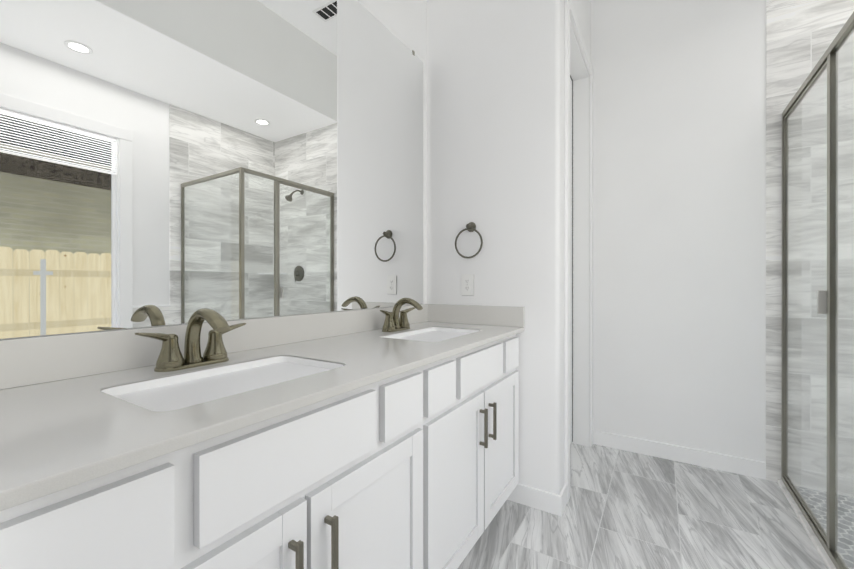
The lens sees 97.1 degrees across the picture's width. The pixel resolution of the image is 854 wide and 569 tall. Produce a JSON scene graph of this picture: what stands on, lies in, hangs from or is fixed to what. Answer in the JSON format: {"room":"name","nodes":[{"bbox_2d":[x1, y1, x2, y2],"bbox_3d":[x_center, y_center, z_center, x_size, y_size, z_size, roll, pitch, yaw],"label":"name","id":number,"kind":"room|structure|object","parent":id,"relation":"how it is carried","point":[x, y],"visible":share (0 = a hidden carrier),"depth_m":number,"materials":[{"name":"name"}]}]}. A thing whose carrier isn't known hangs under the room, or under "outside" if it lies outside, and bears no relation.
{"room":"bathroom","nodes":[
{"label":"bathroom","id":0,"kind":"room"},
{"bbox_2d":[0,0,426,339],"bbox_3d":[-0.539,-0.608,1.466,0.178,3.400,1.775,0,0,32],"label":"mirror","id":1,"kind":"object","parent":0,"point":[167,162],"depth_m":1.12,"materials":[{"name":"clear glass"}]},
{"bbox_2d":[427,0,510,306],"bbox_3d":[0.195,-0.609,2.126,0.630,3.400,0.120,0,0,32],"label":"wall","id":2,"kind":"structure","parent":0,"point":[495,121],"depth_m":2.03,"materials":[{"name":"paint"}]},
{"bbox_2d":[0,304,427,387],"bbox_3d":[-0.461,0.162,1.418,0.019,0.100,1.772,0,0,32],"label":"backsplash","id":3,"kind":"structure","parent":2,"relation":"attached to","point":[29,360],"depth_m":0.95,"materials":[{"name":"grey stone"}]},
{"bbox_2d":[462,274,473,295],"bbox_3d":[0.219,0.003,2.036,0.073,0.117,0.007,0,0,32],"label":"electrical outlet plate","id":4,"kind":"object","parent":2,"relation":"attached to","point":[467,284],"visible":1,"depth_m":2.03,"materials":[{"name":"white plastic"}]},
{"bbox_2d":[455,222,482,258],"bbox_3d":[0.227,-0.236,2.006,0.162,0.198,0.050,0,0,32],"label":"towel ring","id":5,"kind":"object","parent":2,"relation":"attached to","point":[470,226],"visible":1,"depth_m":2.00,"materials":[{"name":"grey metal"}]},
{"bbox_2d":[428,304,523,327],"bbox_3d":[0.245,0.162,2.012,0.555,0.100,0.018,0,0,32],"label":"backsplash","id":6,"kind":"structure","parent":2,"relation":"attached to","point":[451,314],"depth_m":1.99,"materials":[{"name":"grey stone"}]},
{"bbox_2d":[511,0,590,494],"bbox_3d":[0.788,-0.609,2.246,0.210,3.400,0.950,0,0,32],"label":"wall","id":7,"kind":"structure","parent":0,"point":[537,26],"depth_m":1.84,"materials":[{"name":"paint"}]},
{"bbox_2d":[507,483,564,515],"bbox_3d":[0.510,1.044,1.854,0.294,0.095,0.014,0,0,32],"label":"baseboard","id":8,"kind":"structure","parent":7,"relation":"attached to","point":[543,500],"depth_m":1.83,"materials":[{"name":"paint"}]},
{"bbox_2d":[570,75,572,443],"bbox_3d":[0.822,-0.158,2.292,0.083,2.475,0.691,0,0,32],"label":"door","id":9,"kind":"structure","parent":7,"relation":"in","point":[571,260],"depth_m":2.57,"materials":[{"name":"paint"}]},
{"bbox_2d":[564,0,593,502],"bbox_3d":[0.847,-0.190,2.275,0.176,2.563,0.838,0,0,32],"label":"door frame","id":10,"kind":"structure","parent":7,"relation":"attached to","point":[578,67],"depth_m":2.54,"materials":[{"name":"paint"}]},
{"bbox_2d":[457,443,853,568],"bbox_3d":[0.836,1.143,0.983,2.925,0.100,3.290,0,0,32],"label":"floor","id":11,"kind":"structure","parent":0,"point":[623,509],"depth_m":1.72,"materials":[{"name":"tile"}]},
{"bbox_2d":[0,328,523,568],"bbox_3d":[-0.223,0.663,1.270,0.580,0.858,1.772,0,0,32],"label":"bathroom vanity","id":12,"kind":"object","parent":11,"relation":"on","point":[354,439],"depth_m":0.78,"materials":[{"name":"wood"}]},
{"bbox_2d":[0,320,519,499],"bbox_3d":[-0.225,0.223,1.271,0.574,0.021,1.772,0,0,32],"label":"countertop","id":13,"kind":"structure","parent":12,"relation":"on","point":[51,431],"depth_m":0.66,"materials":[{"name":"grey stone"}]},
{"bbox_2d":[135,308,245,371],"bbox_3d":[-0.569,0.136,0.965,0.170,0.152,0.271,0,0,32],"label":"faucet","id":14,"kind":"object","parent":13,"relation":"on","point":[170,358],"visible":1,"depth_m":0.96,"materials":[{"name":"brown metal"}]},
{"bbox_2d":[108,356,335,407],"bbox_3d":[-0.440,0.305,0.886,0.320,0.177,0.490,0,0,32],"label":"sink","id":15,"kind":"object","parent":13,"relation":"in","point":[205,383],"depth_m":0.90,"materials":[{"name":"white ceramic"}]},
{"bbox_2d":[380,298,422,331],"bbox_3d":[-0.097,0.136,1.725,0.170,0.152,0.271,0,0,32],"label":"faucet","id":16,"kind":"object","parent":13,"relation":"on","point":[393,322],"visible":1,"depth_m":1.72,"materials":[{"name":"brown metal"}]},
{"bbox_2d":[392,328,479,339],"bbox_3d":[0.031,0.304,1.645,0.320,0.177,0.490,0,0,32],"label":"sink","id":17,"kind":"object","parent":13,"relation":"in","point":[417,333],"depth_m":1.76,"materials":[{"name":"white ceramic"}]},
{"bbox_2d":[777,479,848,568],"bbox_3d":[2.077,1.081,1.388,0.977,0.022,1.027,0,0,32],"label":"sill","id":18,"kind":"structure","parent":11,"relation":"on","point":[825,557],"depth_m":1.66,"materials":[{"name":"tile"}]},
{"bbox_2d":[781,12,853,568],"bbox_3d":[2.080,0.066,1.393,0.976,2.007,1.012,0,0,32],"label":"shower enclosure","id":19,"kind":"object","parent":18,"relation":"on","point":[827,302],"visible":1,"depth_m":1.54,"materials":[{"name":"clear glass"}]},
{"bbox_2d":[591,0,765,461],"bbox_3d":[1.969,-0.609,2.143,2.225,3.400,0.120,0,0,32],"label":"wall","id":20,"kind":"structure","parent":0,"point":[679,222],"depth_m":2.32,"materials":[{"name":"paint"}]},
{"bbox_2d":[593,430,765,479],"bbox_3d":[1.511,1.044,2.350,0.909,0.095,0.014,0,0,32],"label":"baseboard","id":21,"kind":"structure","parent":20,"relation":"attached to","point":[733,464],"depth_m":2.31,"materials":[{"name":"paint"}]},
{"bbox_2d":[766,0,853,497],"bbox_3d":[2.337,-0.278,1.837,1.035,2.740,0.012,0,0,32],"label":"wall tile","id":22,"kind":"structure","parent":20,"relation":"attached to","point":[801,35],"depth_m":2.02,"materials":[{"name":"grey tile"}]}
]}

